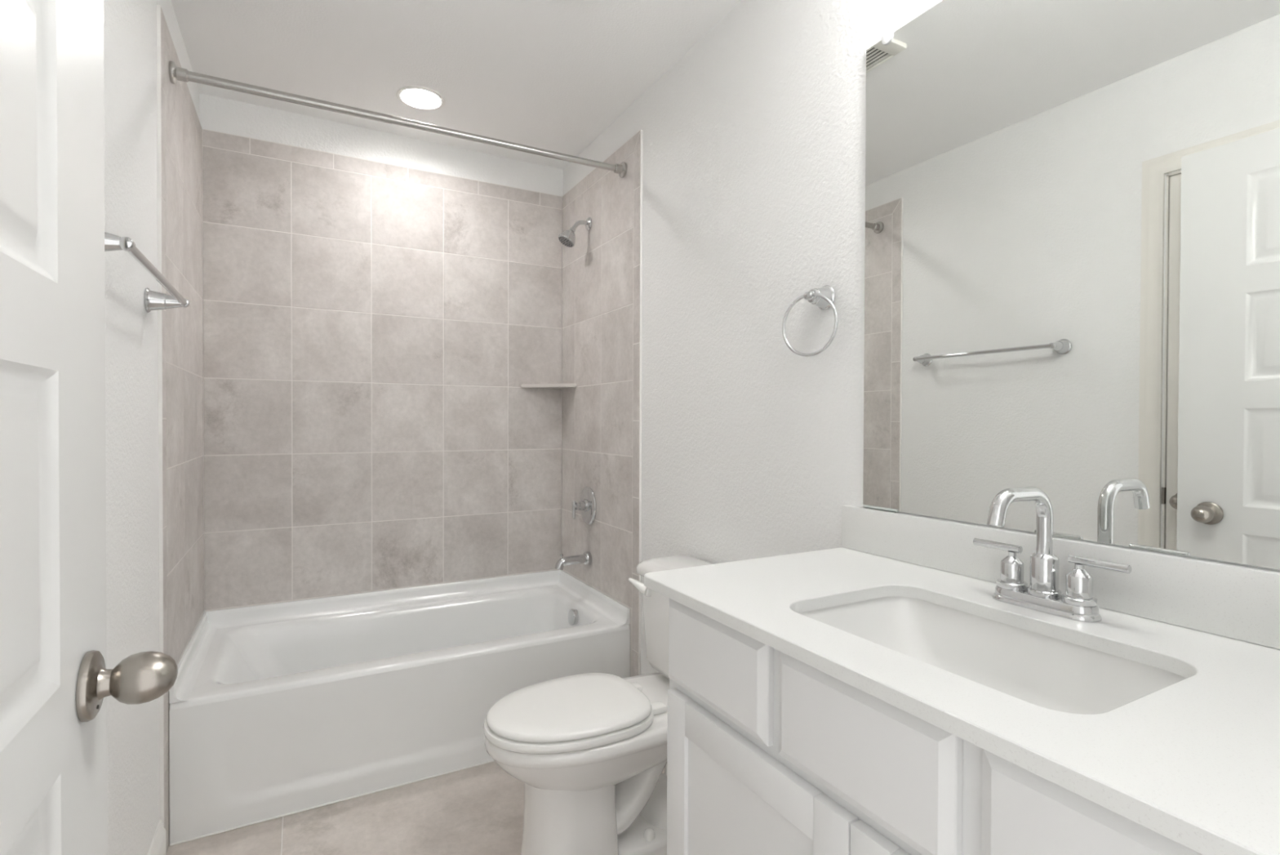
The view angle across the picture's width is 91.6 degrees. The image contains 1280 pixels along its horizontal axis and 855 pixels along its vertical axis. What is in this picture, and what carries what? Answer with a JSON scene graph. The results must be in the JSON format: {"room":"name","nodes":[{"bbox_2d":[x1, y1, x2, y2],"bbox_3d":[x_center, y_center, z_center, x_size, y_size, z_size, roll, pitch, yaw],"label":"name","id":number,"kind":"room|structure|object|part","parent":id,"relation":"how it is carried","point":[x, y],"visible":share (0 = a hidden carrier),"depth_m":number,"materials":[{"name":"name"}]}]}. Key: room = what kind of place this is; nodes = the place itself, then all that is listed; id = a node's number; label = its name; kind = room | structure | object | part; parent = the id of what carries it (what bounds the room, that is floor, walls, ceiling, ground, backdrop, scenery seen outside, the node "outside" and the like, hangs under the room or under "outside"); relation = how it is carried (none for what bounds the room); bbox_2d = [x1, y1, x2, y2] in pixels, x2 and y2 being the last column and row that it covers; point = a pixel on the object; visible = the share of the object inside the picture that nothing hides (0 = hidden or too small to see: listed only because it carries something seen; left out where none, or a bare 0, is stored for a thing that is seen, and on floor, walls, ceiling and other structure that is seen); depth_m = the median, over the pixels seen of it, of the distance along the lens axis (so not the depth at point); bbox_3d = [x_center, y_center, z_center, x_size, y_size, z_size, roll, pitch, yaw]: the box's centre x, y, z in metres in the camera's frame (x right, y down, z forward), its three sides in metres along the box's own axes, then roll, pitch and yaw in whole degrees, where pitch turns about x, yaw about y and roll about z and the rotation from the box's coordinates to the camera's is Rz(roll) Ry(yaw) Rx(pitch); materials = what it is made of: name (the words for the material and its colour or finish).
{"room":"bathroom","nodes":[
{"label":"bathroom","id":0,"kind":"room"},
{"bbox_2d":[103,0,199,854],"bbox_3d":[-1.062,-0.040,1.095,0.120,2.543,3.110,0,1,-29],"label":"wall","id":1,"kind":"structure","parent":0,"point":[130,26],"depth_m":1.48,"materials":[{"name":"white paint"}]},
{"bbox_2d":[104,231,190,312],"bbox_3d":[-1.086,-0.326,1.357,0.091,0.064,0.694,0,1,-29],"label":"towel bar","id":2,"kind":"object","parent":1,"relation":"attached to","point":[153,300],"visible":0.7,"depth_m":1.37,"materials":[{"name":"silver metal"}]},
{"bbox_3d":[-0.935,-0.323,1.081,0.091,0.064,0.064,0,1,-29],"label":"post","id":3,"kind":"part","parent":2,"relation":"part of","materials":[{"name":"silver metal"}]},
{"bbox_3d":[-1.237,-0.330,1.634,0.091,0.064,0.064,0,1,-29],"label":"post","id":4,"kind":"part","parent":2,"relation":"part of","materials":[{"name":"silver metal"}]},
{"bbox_2d":[147,818,165,854],"bbox_3d":[-1.097,1.168,1.302,0.014,0.122,1.035,0,1,-29],"label":"baseboard","id":5,"kind":"structure","parent":1,"relation":"attached to","point":[157,846],"depth_m":1.70,"materials":[{"name":"white paint"}]},
{"bbox_2d":[156,4,204,853],"bbox_3d":[-1.545,0.019,2.113,0.010,2.401,0.840,0,1,-29],"label":"tiled wall","id":6,"kind":"structure","parent":1,"relation":"attached to","point":[179,128],"depth_m":1.96,"materials":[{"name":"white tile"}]},
{"bbox_2d":[199,93,563,545],"bbox_3d":[-1.107,-0.059,2.911,1.784,2.543,0.120,0,1,-29],"label":"wall","id":7,"kind":"structure","parent":0,"point":[219,114],"depth_m":2.78,"materials":[{"name":"white paint"}]},
{"bbox_2d":[202,128,562,611],"bbox_3d":[-1.075,-0.187,2.852,1.524,2.001,0.010,0,1,-29],"label":"tiled wall","id":8,"kind":"structure","parent":7,"relation":"attached to","point":[373,331],"depth_m":2.77,"materials":[{"name":"beige tile"}]},
{"bbox_2d":[165,760,664,854],"bbox_3d":[-0.366,1.279,1.559,1.784,0.100,3.230,0,1,-29],"label":"floor","id":9,"kind":"structure","parent":0,"point":[476,810],"depth_m":1.92,"materials":[{"name":"tile"}]},
{"bbox_2d":[168,569,630,845],"bbox_3d":[-0.891,0.978,2.519,1.522,0.479,0.773,0,1,-29],"label":"bathtub","id":10,"kind":"object","parent":9,"relation":"on","point":[277,709],"visible":0.83,"depth_m":2.19,"materials":[{"name":"white ceramic"}]},
{"bbox_2d":[169,584,630,710],"bbox_3d":[-0.892,1.010,2.522,1.521,0.414,0.768,0,1,-29],"label":"basin","id":11,"kind":"object","parent":10,"relation":"in","point":[466,650],"depth_m":2.46,"materials":[{"name":"white ceramic"}]},
{"bbox_3d":[-0.294,0.853,2.807,0.047,0.071,0.071,0,1,-29],"label":"overflow plate","id":12,"kind":"part","parent":10,"relation":"part of","materials":[{"name":"silver metal"}]},
{"bbox_2d":[483,554,714,854],"bbox_3d":[-0.075,0.835,1.810,0.755,0.784,0.470,0,1,-29],"label":"toilet","id":13,"kind":"object","parent":9,"relation":"on","point":[588,750],"visible":0.73,"depth_m":1.67,"materials":[{"name":"white ceramic"}]},
{"bbox_3d":[-0.204,0.802,1.739,0.460,0.024,0.366,0,1,-29],"label":"seat","id":14,"kind":"part","parent":13,"relation":"part of","materials":[{"name":"white plastic"}]},
{"bbox_3d":[-0.203,0.776,1.740,0.447,0.024,0.354,0,1,-29],"label":"lid","id":15,"kind":"part","parent":13,"relation":"part of","materials":[{"name":"white plastic"}]},
{"bbox_3d":[-0.095,0.904,1.800,0.704,0.177,0.372,0,1,-29],"label":"bowl","id":16,"kind":"part","parent":13,"relation":"part of","materials":[{"name":"white ceramic"}]},
{"bbox_3d":[0.002,0.523,2.034,0.038,0.048,0.100,0,1,-41],"label":"flush lever","id":17,"kind":"part","parent":13,"relation":"part of","materials":[{"name":"white plastic"}]},
{"bbox_3d":[0.175,0.645,1.944,0.187,0.311,0.456,0,1,-29],"label":"tank","id":18,"kind":"part","parent":13,"relation":"part of","materials":[{"name":"white ceramic"}]},
{"bbox_3d":[0.170,0.465,1.940,0.200,0.046,0.470,0,1,-29],"label":"tank lid","id":19,"kind":"part","parent":13,"relation":"part of","materials":[{"name":"white ceramic"}]},
{"bbox_2d":[666,597,1202,854],"bbox_3d":[0.534,0.781,0.926,0.568,0.914,1.021,0,1,-29],"label":"vanity cabinet","id":20,"kind":"object","parent":9,"relation":"on","point":[769,752],"visible":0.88,"depth_m":0.85,"materials":[{"name":"white paint"}]},
{"bbox_3d":[0.128,0.412,1.095,0.020,0.162,0.296,0,1,-29],"label":"drawer","id":21,"kind":"part","parent":20,"relation":"part of","materials":[{"name":"white paint"}]},
{"bbox_3d":[0.173,0.817,1.023,0.010,0.491,0.338,0,1,-29],"label":"door panel","id":22,"kind":"part","parent":20,"relation":"part of","materials":[{"name":"white paint"}]},
{"bbox_3d":[0.170,0.817,1.021,0.020,0.609,0.456,0,1,-29],"label":"door","id":23,"kind":"part","parent":20,"relation":"part of","materials":[{"name":"white paint"}]},
{"bbox_3d":[0.281,0.416,0.816,0.020,0.162,0.290,0,1,-29],"label":"drawer","id":24,"kind":"part","parent":20,"relation":"part of","materials":[{"name":"white paint"}]},
{"bbox_3d":[0.392,0.822,0.615,0.020,0.609,0.464,0,1,-29],"label":"door","id":25,"kind":"part","parent":20,"relation":"part of","materials":[{"name":"white paint"}]},
{"bbox_2d":[644,546,1279,854],"bbox_3d":[0.515,0.313,0.940,0.588,0.022,1.072,0,1,-29],"label":"countertop","id":26,"kind":"structure","parent":20,"relation":"on","point":[1193,761],"depth_m":0.71,"materials":[{"name":"white stone"}]},
{"bbox_2d":[799,595,1186,714],"bbox_3d":[0.480,0.391,0.926,0.350,0.133,0.509,0,1,-29],"label":"sink","id":27,"kind":"object","parent":26,"relation":"in","point":[1042,670],"visible":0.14,"depth_m":1.02,"materials":[{"name":"white porcelain"}]},
{"bbox_2d":[973,486,1131,622],"bbox_3d":[0.659,0.199,1.045,0.199,0.205,0.196,0,1,11],"label":"faucet","id":28,"kind":"object","parent":26,"relation":"on","point":[1043,594],"visible":1,"depth_m":1.02,"materials":[{"name":"silver metal"}]},
{"bbox_3d":[0.651,0.248,1.089,0.047,0.062,0.047,0,1,-29],"label":"handle","id":29,"kind":"part","parent":28,"relation":"part of","materials":[{"name":"silver metal"}]},
{"bbox_3d":[0.617,0.158,1.008,0.160,0.123,0.024,0,1,-29],"label":"spout","id":30,"kind":"part","parent":28,"relation":"part of","materials":[{"name":"silver metal"}]},
{"bbox_3d":[0.676,0.245,1.042,0.049,0.069,0.049,0,1,-29],"label":"spout","id":31,"kind":"part","parent":28,"relation":"part of","materials":[{"name":"silver metal"}]},
{"bbox_3d":[0.676,0.290,1.042,0.056,0.023,0.166,0,1,-29],"label":"plate","id":32,"kind":"part","parent":28,"relation":"part of","materials":[{"name":"silver metal"}]},
{"bbox_3d":[0.702,0.249,0.995,0.047,0.062,0.047,0,1,-29],"label":"handle","id":33,"kind":"part","parent":28,"relation":"part of","materials":[{"name":"silver metal"}]},
{"bbox_3d":[0.435,0.419,0.535,0.020,0.162,0.293,0,1,-29],"label":"drawer","id":34,"kind":"part","parent":20,"relation":"part of","materials":[{"name":"white paint"}]},
{"bbox_2d":[170,0,741,169],"bbox_3d":[-0.356,-1.364,1.533,1.784,0.100,3.230,0,1,-29],"label":"ceiling","id":35,"kind":"structure","parent":0,"point":[551,75],"depth_m":2.22,"materials":[{"name":"white paint"}]},
{"bbox_2d":[395,85,444,111],"bbox_3d":[-0.882,-1.337,2.507,0.186,0.036,0.186,0,1,-29],"label":"recessed light","id":36,"kind":"object","parent":35,"relation":"in","point":[420,98],"visible":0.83,"depth_m":2.54,"materials":[{"name":"white paint"}]},
{"bbox_2d":[563,0,1279,674],"bbox_3d":[0.398,-0.043,1.893,0.120,2.543,3.110,0,1,-29],"label":"wall","id":37,"kind":"structure","parent":0,"point":[754,139],"depth_m":1.87,"materials":[{"name":"white paint"}]},
{"bbox_2d":[561,129,642,676],"bbox_3d":[-0.199,0.016,2.849,0.010,2.401,0.840,0,1,-29],"label":"tiled wall","id":38,"kind":"structure","parent":37,"relation":"attached to","point":[602,313],"depth_m":2.73,"materials":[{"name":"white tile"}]},
{"bbox_2d":[168,61,626,177],"bbox_3d":[-0.735,-1.066,2.227,1.523,0.068,0.062,0,1,-29],"label":"shower curtain rod","id":39,"kind":"object","parent":38,"relation":"attached to","point":[175,73],"visible":1,"depth_m":2.11,"materials":[{"name":"grey metal"}]},
{"bbox_3d":[-1.126,-1.064,2.013,0.608,0.031,0.028,0,1,-29],"label":"rod","id":40,"kind":"part","parent":39,"relation":"part of","materials":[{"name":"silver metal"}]},
{"bbox_3d":[-0.477,-1.068,2.368,0.912,0.028,0.025,0,1,-29],"label":"rod","id":41,"kind":"part","parent":39,"relation":"part of","materials":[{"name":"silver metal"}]},
{"bbox_2d":[520,383,577,388],"bbox_3d":[-0.451,-0.206,3.070,0.218,0.018,0.204,0,1,-29],"label":"corner shelf","id":42,"kind":"object","parent":38,"relation":"attached to","point":[522,385],"visible":1,"depth_m":3.07,"materials":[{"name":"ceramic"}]},
{"bbox_2d":[555,551,591,569],"bbox_3d":[-0.311,0.613,2.869,0.170,0.071,0.062,0,1,-29],"label":"tub spout","id":43,"kind":"object","parent":38,"relation":"attached to","point":[586,557],"visible":1,"depth_m":2.86,"materials":[{"name":"silver metal"}]},
{"bbox_2d":[558,217,591,247],"bbox_3d":[-0.303,-0.904,2.867,0.151,0.149,0.084,0,1,-29],"label":"showerhead","id":44,"kind":"object","parent":38,"relation":"attached to","point":[567,237],"visible":1,"depth_m":2.85,"materials":[{"name":"silver metal"}]},
{"bbox_3d":[-0.278,-0.931,2.880,0.089,0.056,0.019,0,1,-29],"label":"arm","id":45,"kind":"part","parent":44,"relation":"part of","materials":[{"name":"silver metal"}]},
{"bbox_2d":[572,486,596,524],"bbox_3d":[-0.277,0.366,2.897,0.081,0.177,0.177,0,1,-29],"label":"shower valve","id":46,"kind":"object","parent":38,"relation":"attached to","point":[587,505],"visible":1,"depth_m":2.88,"materials":[{"name":"silver metal"}]},
{"bbox_3d":[-0.306,0.382,2.881,0.015,0.085,0.015,0,1,-29],"label":"lever","id":47,"kind":"part","parent":46,"relation":"part of","materials":[{"name":"silver metal"}]},
{"bbox_2d":[782,284,838,356],"bbox_3d":[0.446,-0.274,1.594,0.080,0.187,0.157,0,1,-29],"label":"towel ring","id":48,"kind":"object","parent":37,"relation":"attached to","point":[823,297],"visible":1,"depth_m":1.58,"materials":[{"name":"silver metal"}]},
{"bbox_3d":[0.451,-0.335,1.596,0.069,0.064,0.064,0,1,-29],"label":"post","id":49,"kind":"part","parent":48,"relation":"part of","materials":[{"name":"silver metal"}]},
{"bbox_2d":[841,504,1279,648],"bbox_3d":[0.765,0.250,1.075,0.020,0.104,1.072,0,1,-29],"label":"backsplash","id":50,"kind":"structure","parent":37,"relation":"attached to","point":[1237,602],"depth_m":1.02,"materials":[{"name":"white stone"}]},
{"bbox_2d":[862,0,1279,569],"bbox_3d":[0.781,-0.360,1.052,0.010,1.116,1.009,0,1,-29],"label":"mirror","id":51,"kind":"object","parent":37,"relation":"attached to","point":[1072,263],"visible":1,"depth_m":1.08,"materials":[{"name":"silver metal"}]},
{"bbox_3d":[0.385,-0.026,0.182,1.544,2.543,0.120,0,1,-29],"label":"wall","id":52,"kind":"structure","parent":0,"visible":0},
{"bbox_2d":[0,0,177,854],"bbox_3d":[-0.406,0.168,0.364,0.116,2.122,0.911,0,1,-29],"label":"door","id":53,"kind":"structure","parent":52,"relation":"in","point":[56,682],"depth_m":0.60,"materials":[{"name":"white paint"}]},
{"bbox_3d":[-0.563,0.282,0.702,0.067,0.056,0.056,0,1,-29],"label":"knob","id":54,"kind":"part","parent":53,"relation":"part of","materials":[{"name":"silver metal"}]}
]}

